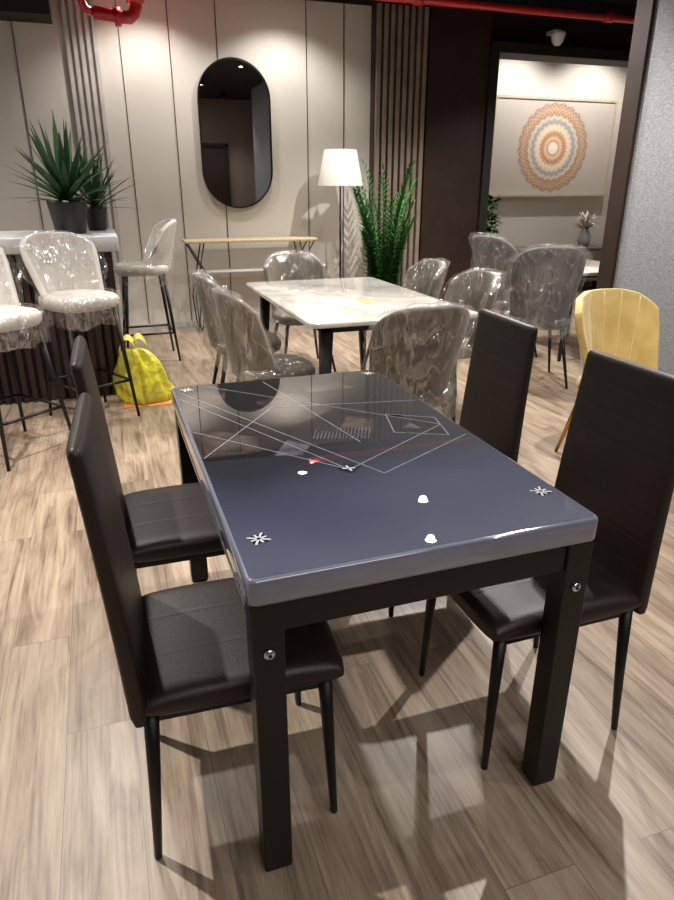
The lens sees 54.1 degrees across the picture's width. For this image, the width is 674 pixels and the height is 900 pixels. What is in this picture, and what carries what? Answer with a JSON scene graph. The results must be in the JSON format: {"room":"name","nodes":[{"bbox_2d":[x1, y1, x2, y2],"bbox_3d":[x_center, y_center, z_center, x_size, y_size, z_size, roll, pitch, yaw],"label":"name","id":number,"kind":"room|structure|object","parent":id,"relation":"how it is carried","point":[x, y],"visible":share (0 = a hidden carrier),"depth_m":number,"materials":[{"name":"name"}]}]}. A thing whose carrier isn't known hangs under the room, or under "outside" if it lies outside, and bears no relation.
{"room":"store","nodes":[
{"label":"store","id":0,"kind":"room"},
{"bbox_2d":[0,0,371,324],"bbox_3d":[-2.558,-2.710,6.419,6.100,3.120,0.160,-7,23,-18],"label":"wall","id":1,"kind":"structure","parent":0,"point":[270,35],"depth_m":6.57,"materials":[{"name":"beige paint"}]},
{"bbox_2d":[60,0,130,331],"bbox_3d":[-2.319,-2.701,6.396,0.275,3.120,0.038,-7,23,-18],"label":"trim","id":2,"kind":"structure","parent":1,"relation":"attached to","point":[62,2],"depth_m":6.14,"materials":[{"name":"brown wood"}]},
{"bbox_2d":[10,0,344,323],"bbox_3d":[-2.058,-2.769,6.486,4.508,3.060,0.009,-7,23,-18],"label":"trim","id":3,"kind":"structure","parent":1,"relation":"attached to","point":[115,0],"depth_m":6.65,"materials":[{"name":"grey metal"}]},
{"bbox_2d":[120,316,273,330],"bbox_3d":[-2.529,-1.259,6.912,6.100,0.060,0.019,-7,23,-18],"label":"baseboard","id":4,"kind":"structure","parent":1,"relation":"attached to","point":[182,323],"depth_m":7.15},
{"bbox_2d":[197,57,272,207],"bbox_3d":[-1.020,-3.181,6.681,0.730,1.380,0.030,-7,23,-18],"label":"wall mirror","id":5,"kind":"object","parent":1,"relation":"attached to","point":[234,102],"visible":1,"depth_m":6.67,"materials":[{"name":"black mirror"}]},
{"bbox_2d":[309,0,371,5],"bbox_3d":[-2.558,-4.265,5.797,6.100,0.230,0.155,-7,23,-18],"label":"trim","id":6,"kind":"structure","parent":1,"relation":"attached to","point":[356,2],"depth_m":6.62,"materials":[{"name":"black paint"}]},
{"bbox_2d":[0,287,673,899],"bbox_3d":[1.012,0.187,3.529,10.800,0.100,11.800,-7,23,-18],"label":"floor","id":7,"kind":"structure","parent":0,"point":[418,816],"depth_m":1.81,"materials":[{"name":"laminate"}]},
{"bbox_2d":[0,247,70,471],"bbox_3d":[-1.891,-0.566,3.655,0.627,1.206,0.573,13,25,29],"label":"bar stool","id":8,"kind":"object","parent":7,"relation":"on","point":[13,316],"visible":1,"depth_m":3.70,"materials":[{"name":"white fabric"}]},
{"bbox_2d":[0,229,121,404],"bbox_3d":[-3.155,-0.865,4.511,3.270,1.120,0.820,-7,23,-18],"label":"bar counter","id":9,"kind":"object","parent":7,"relation":"on","point":[28,358],"depth_m":4.62,"materials":[{"name":"black paint"}]},
{"bbox_2d":[0,229,118,254],"bbox_3d":[-3.155,-1.338,4.321,3.270,0.100,0.820,-7,23,-18],"label":"countertop","id":10,"kind":"structure","parent":9,"relation":"on","point":[107,240],"depth_m":4.43,"materials":[{"name":"white stone"}]},
{"bbox_2d":[46,200,86,233],"bbox_3d":[-1.879,-1.635,4.630,0.270,0.220,0.270,-7,23,-18],"label":"pot","id":11,"kind":"object","parent":10,"relation":"on","point":[70,216],"depth_m":4.54,"materials":[{"name":"black plastic"}]},
{"bbox_2d":[87,206,106,230],"bbox_3d":[-1.807,-1.739,4.957,0.170,0.170,0.170,-7,23,-18],"label":"pot","id":12,"kind":"object","parent":10,"relation":"on","point":[96,215],"depth_m":4.90,"materials":[{"name":"black plastic"}]},
{"bbox_2d":[2,110,137,233],"bbox_3d":[-1.845,-1.905,4.544,0.906,0.785,0.881,-7,23,-18],"label":"agave","id":13,"kind":"object","parent":9,"relation":"on","point":[68,213],"visible":0.97,"depth_m":4.49,"materials":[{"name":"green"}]},
{"bbox_2d":[42,144,140,230],"bbox_3d":[-1.810,-1.948,4.876,0.725,0.617,0.680,-7,23,-18],"label":"agave","id":14,"kind":"object","parent":9,"relation":"on","point":[96,214],"visible":0.76,"depth_m":4.88,"materials":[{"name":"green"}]},
{"bbox_2d":[19,232,139,415],"bbox_3d":[-1.657,-0.781,4.231,0.629,1.175,0.562,19,29,39],"label":"bar stool","id":15,"kind":"object","parent":7,"relation":"on","point":[64,268],"visible":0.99,"depth_m":4.21,"materials":[{"name":"white fabric"}]},
{"bbox_2d":[113,333,174,408],"bbox_3d":[-1.355,-0.575,4.649,0.440,0.480,0.265,-7,23,-18],"label":"plastic bag","id":16,"kind":"object","parent":7,"relation":"on","point":[152,386],"visible":0.8,"depth_m":4.62,"materials":[{"name":"yellow plastic"}]},
{"bbox_2d":[113,219,180,360],"bbox_3d":[-1.630,-1.378,5.703,0.628,1.185,0.576,-8,23,-19],"label":"bar stool","id":17,"kind":"object","parent":7,"relation":"on","point":[159,252],"visible":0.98,"depth_m":5.54,"materials":[{"name":"white fabric"}]},
{"bbox_2d":[70,335,224,571],"bbox_3d":[-0.501,0.156,2.111,0.513,1.015,0.420,-7,23,-17],"label":"dining chair","id":18,"kind":"object","parent":7,"relation":"on","point":[169,524],"visible":0.38,"depth_m":1.99,"materials":[{"name":"brown leather"}]},
{"bbox_2d":[66,392,343,859],"bbox_3d":[-0.279,0.380,1.555,0.513,1.015,0.420,-6,23,-15],"label":"dining chair","id":19,"kind":"object","parent":7,"relation":"on","point":[180,651],"visible":0.91,"depth_m":1.43,"materials":[{"name":"brown leather"}]},
{"bbox_2d":[193,272,282,383],"bbox_3d":[-0.659,-0.753,4.492,0.625,0.931,0.602,-6,23,-15],"label":"dining chair","id":20,"kind":"object","parent":7,"relation":"on","point":[204,283],"visible":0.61,"depth_m":4.30,"materials":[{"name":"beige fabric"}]},
{"bbox_2d":[181,236,317,331],"bbox_3d":[-0.903,-1.775,7.045,1.380,0.921,0.320,-7,23,-18],"label":"console table","id":21,"kind":"object","parent":7,"relation":"on","point":[187,242],"visible":0.68,"depth_m":6.85,"materials":[{"name":"brown wood"}]},
{"bbox_2d":[203,267,263,272],"bbox_3d":[-0.903,-1.912,6.989,1.000,0.015,0.240,-7,23,-18],"label":"shelf","id":22,"kind":"object","parent":21,"relation":"attached to","point":[224,270],"depth_m":6.88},
{"bbox_2d":[211,288,316,381],"bbox_3d":[-0.414,-0.490,3.839,0.639,0.931,0.600,-9,24,-21],"label":"dining chair","id":23,"kind":"object","parent":7,"relation":"on","point":[250,356],"visible":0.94,"depth_m":3.60,"materials":[{"name":"grey plastic"}]},
{"bbox_2d":[263,251,335,371],"bbox_3d":[-0.306,-1.150,5.478,0.602,0.933,0.656,-7,23,-18],"label":"dining chair","id":24,"kind":"object","parent":7,"relation":"on","point":[281,266],"visible":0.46,"depth_m":5.53,"materials":[{"name":"beige fabric"}]},
{"bbox_2d":[318,149,362,277],"bbox_3d":[0.035,-2.231,7.038,0.470,1.770,0.470,-7,23,-18],"label":"floor lamp","id":25,"kind":"object","parent":7,"relation":"on","point":[339,167],"visible":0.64,"depth_m":6.62,"materials":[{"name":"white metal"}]},
{"bbox_2d":[246,277,477,421],"bbox_3d":[0.067,-0.664,4.489,1.020,0.764,1.700,-7,23,-18],"label":"dining table","id":26,"kind":"object","parent":7,"relation":"on","point":[334,305],"visible":0.83,"depth_m":4.13,"materials":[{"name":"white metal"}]},
{"bbox_2d":[347,158,419,286],"bbox_3d":[0.484,-2.125,6.868,0.790,1.700,0.812,1,22,3],"label":"potted palm","id":27,"kind":"object","parent":7,"relation":"on","point":[391,262],"visible":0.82,"depth_m":6.78,"materials":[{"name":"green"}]},
{"bbox_2d":[171,370,597,871],"bbox_3d":[-0.008,0.321,2.024,0.780,0.776,1.312,-7,23,-18],"label":"dining table","id":28,"kind":"object","parent":7,"relation":"on","point":[330,496],"visible":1,"depth_m":1.50,"materials":[{"name":"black glass"}]},
{"bbox_2d":[181,371,551,544],"bbox_3d":[-0.028,-0.055,1.919,0.742,0.001,1.152,-7,23,-18],"label":"print","id":29,"kind":"object","parent":28,"relation":"on","point":[281,461],"depth_m":1.72},
{"bbox_2d":[362,259,445,369],"bbox_3d":[0.518,-0.983,5.064,0.632,0.931,0.596,-7,23,-16],"label":"dining chair","id":30,"kind":"object","parent":7,"relation":"on","point":[426,277],"visible":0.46,"depth_m":5.09,"materials":[{"name":"beige fabric"}]},
{"bbox_2d":[369,303,469,418],"bbox_3d":[0.362,-0.333,3.431,0.580,0.941,0.633,-8,23,-19],"label":"dining chair","id":31,"kind":"object","parent":7,"relation":"on","point":[417,349],"visible":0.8,"depth_m":3.13,"materials":[{"name":"grey plastic"}]},
{"bbox_2d":[388,309,537,616],"bbox_3d":[0.359,0.035,2.414,0.513,1.015,0.420,-6,23,-15],"label":"dining chair","id":32,"kind":"object","parent":7,"relation":"on","point":[502,355],"visible":0.5,"depth_m":2.31,"materials":[{"name":"brown leather"}]},
{"bbox_2d":[444,270,500,395],"bbox_3d":[0.764,-0.727,4.425,0.636,0.931,0.620,-9,23,-20],"label":"dining chair","id":33,"kind":"object","parent":7,"relation":"on","point":[476,290],"visible":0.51,"depth_m":4.43,"materials":[{"name":"grey plastic"}]},
{"bbox_2d":[472,235,536,356],"bbox_3d":[1.452,-1.351,5.787,0.629,1.075,0.597,-8,23,-19],"label":"dining chair","id":34,"kind":"object","parent":7,"relation":"on","point":[491,253],"visible":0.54,"depth_m":5.50,"materials":[{"name":"grey fabric"}]},
{"bbox_2d":[504,247,585,388],"bbox_3d":[1.524,-1.034,5.017,0.607,1.061,0.629,0,22,1],"label":"dining chair","id":35,"kind":"object","parent":7,"relation":"on","point":[544,281],"visible":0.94,"depth_m":4.75,"materials":[{"name":"grey fabric"}]},
{"bbox_2d":[419,349,673,769],"bbox_3d":[0.544,0.281,1.802,0.513,1.015,0.420,-7,23,-18],"label":"dining chair","id":36,"kind":"object","parent":7,"relation":"on","point":[617,461],"visible":0.64,"depth_m":1.71,"materials":[{"name":"brown leather"}]},
{"bbox_2d":[514,244,601,287],"bbox_3d":[2.775,-2.535,9.329,2.740,0.625,0.450,-7,23,-18],"label":"sideboard","id":37,"kind":"object","parent":7,"relation":"on","point":[593,251],"visible":0.08,"depth_m":9.32,"materials":[{"name":"beige paint"}]},
{"bbox_2d":[486,195,504,235],"bbox_3d":[2.045,-3.025,8.775,0.376,0.697,0.385,-7,23,-18],"label":"potted plant","id":38,"kind":"object","parent":37,"relation":"on","point":[492,208],"visible":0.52,"depth_m":8.71,"materials":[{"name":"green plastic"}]},
{"bbox_2d":[576,211,596,246],"bbox_3d":[3.532,-3.125,9.313,0.398,0.481,0.401,-7,23,-18],"label":"flower vase","id":39,"kind":"object","parent":37,"relation":"on","point":[584,237],"visible":1,"depth_m":9.27,"materials":[{"name":"grey ceramic"}]},
{"bbox_2d":[557,259,599,361],"bbox_3d":[2.153,-1.325,6.137,0.900,0.764,1.000,-7,23,-18],"label":"dining table","id":40,"kind":"object","parent":7,"relation":"on","point":[591,269],"visible":0.06,"depth_m":5.78,"materials":[{"name":"white stone"}]},
{"bbox_2d":[554,288,659,451],"bbox_3d":[1.551,-0.372,3.566,0.560,0.915,0.567,-8,23,-19],"label":"dining chair","id":41,"kind":"object","parent":7,"relation":"on","point":[622,323],"visible":0.6,"depth_m":3.63,"materials":[{"name":"yellow fabric"}]},
{"bbox_2d":[367,0,429,285],"bbox_3d":[0.626,-3.206,7.345,0.600,3.350,0.260,-7,23,-18],"label":"wall pier","id":42,"kind":"object","parent":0,"point":[374,3],"depth_m":6.99,"materials":[{"name":"brown wood"}]},
{"bbox_2d":[372,3,428,286],"bbox_3d":[0.669,-3.043,7.248,0.563,3.120,0.048,-7,23,-18],"label":"slatted wall panel","id":43,"kind":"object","parent":42,"relation":"attached to","point":[417,204],"depth_m":6.99,"materials":[{"name":"brown wood"}]},
{"bbox_2d":[418,0,493,300],"bbox_3d":[1.257,-3.279,7.526,0.720,3.350,0.300,-7,23,-18],"label":"pillar","id":44,"kind":"structure","parent":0,"point":[459,39],"depth_m":7.29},
{"bbox_2d":[474,41,629,270],"bbox_3d":[3.009,-3.273,8.168,2.980,2.860,0.360,-7,23,-18],"label":"door frame","id":45,"kind":"structure","parent":44,"relation":"attached to","point":[499,50],"depth_m":7.38,"materials":[{"name":"black paint"}]},
{"bbox_2d":[546,29,565,45],"bbox_3d":[2.393,-4.518,7.245,0.160,0.160,0.260,-7,23,-18],"label":"security camera","id":46,"kind":"object","parent":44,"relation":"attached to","point":[557,36],"visible":1,"depth_m":7.17,"materials":[{"name":"white plastic"}]},
{"bbox_2d":[491,0,636,50],"bbox_3d":[2.990,-4.848,7.596,2.980,0.490,0.200,-7,23,-18],"label":"ceiling","id":47,"kind":"structure","parent":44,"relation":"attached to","point":[506,27],"depth_m":7.36,"materials":[{"name":"black paint"}]},
{"bbox_2d":[486,59,627,286],"bbox_3d":[2.003,-3.834,8.908,4.300,3.350,0.170,-7,23,-18],"label":"wall","id":48,"kind":"structure","parent":0,"point":[526,220],"depth_m":9.17,"materials":[{"name":"beige paint"}]},
{"bbox_2d":[489,95,617,196],"bbox_3d":[2.924,-4.110,8.991,1.920,1.220,0.080,-7,23,-18],"label":"framed artwork","id":49,"kind":"object","parent":48,"relation":"attached to","point":[543,146],"visible":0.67,"depth_m":8.95,"materials":[{"name":"beige paper"}]},
{"bbox_2d":[596,0,636,4],"bbox_3d":[1.012,-3.014,2.242,10.800,0.100,11.800,-7,23,-18],"label":"ceiling","id":50,"kind":"structure","parent":0,"point":[616,1],"depth_m":7.42,"materials":[{"name":"black paint"}]},
{"bbox_2d":[0,0,51,23],"bbox_3d":[-3.897,-3.795,5.110,3.040,0.590,0.380,-7,23,-18],"label":"bulkhead","id":51,"kind":"object","parent":50,"relation":"attached to","point":[31,11],"visible":1,"depth_m":5.48,"materials":[{"name":"black paint"}]},
{"bbox_2d":[77,0,144,26],"bbox_3d":[-1.838,-3.815,5.308,0.526,0.700,0.144,-7,23,-18],"label":"pipe","id":52,"kind":"object","parent":50,"relation":"attached to","point":[117,16],"visible":1,"depth_m":5.38,"materials":[{"name":"red metal"}]},
{"bbox_2d":[376,0,634,23],"bbox_3d":[2.125,-4.560,6.661,5.150,0.328,0.096,-7,23,-18],"label":"pipe","id":53,"kind":"object","parent":50,"relation":"hanging from","point":[607,17],"visible":1,"depth_m":6.60,"materials":[{"name":"red metal"}]},
{"bbox_2d":[613,0,673,374],"bbox_3d":[2.911,-1.140,2.206,0.125,3.350,5.180,-7,23,-18],"label":"wall partition","id":54,"kind":"structure","parent":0,"point":[645,259],"depth_m":4.35,"materials":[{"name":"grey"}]},
{"bbox_2d":[596,0,656,288],"bbox_3d":[2.041,-2.080,4.544,0.170,3.350,0.150,-7,23,-18],"label":"trim","id":55,"kind":"structure","parent":54,"relation":"attached to","point":[645,9],"depth_m":4.49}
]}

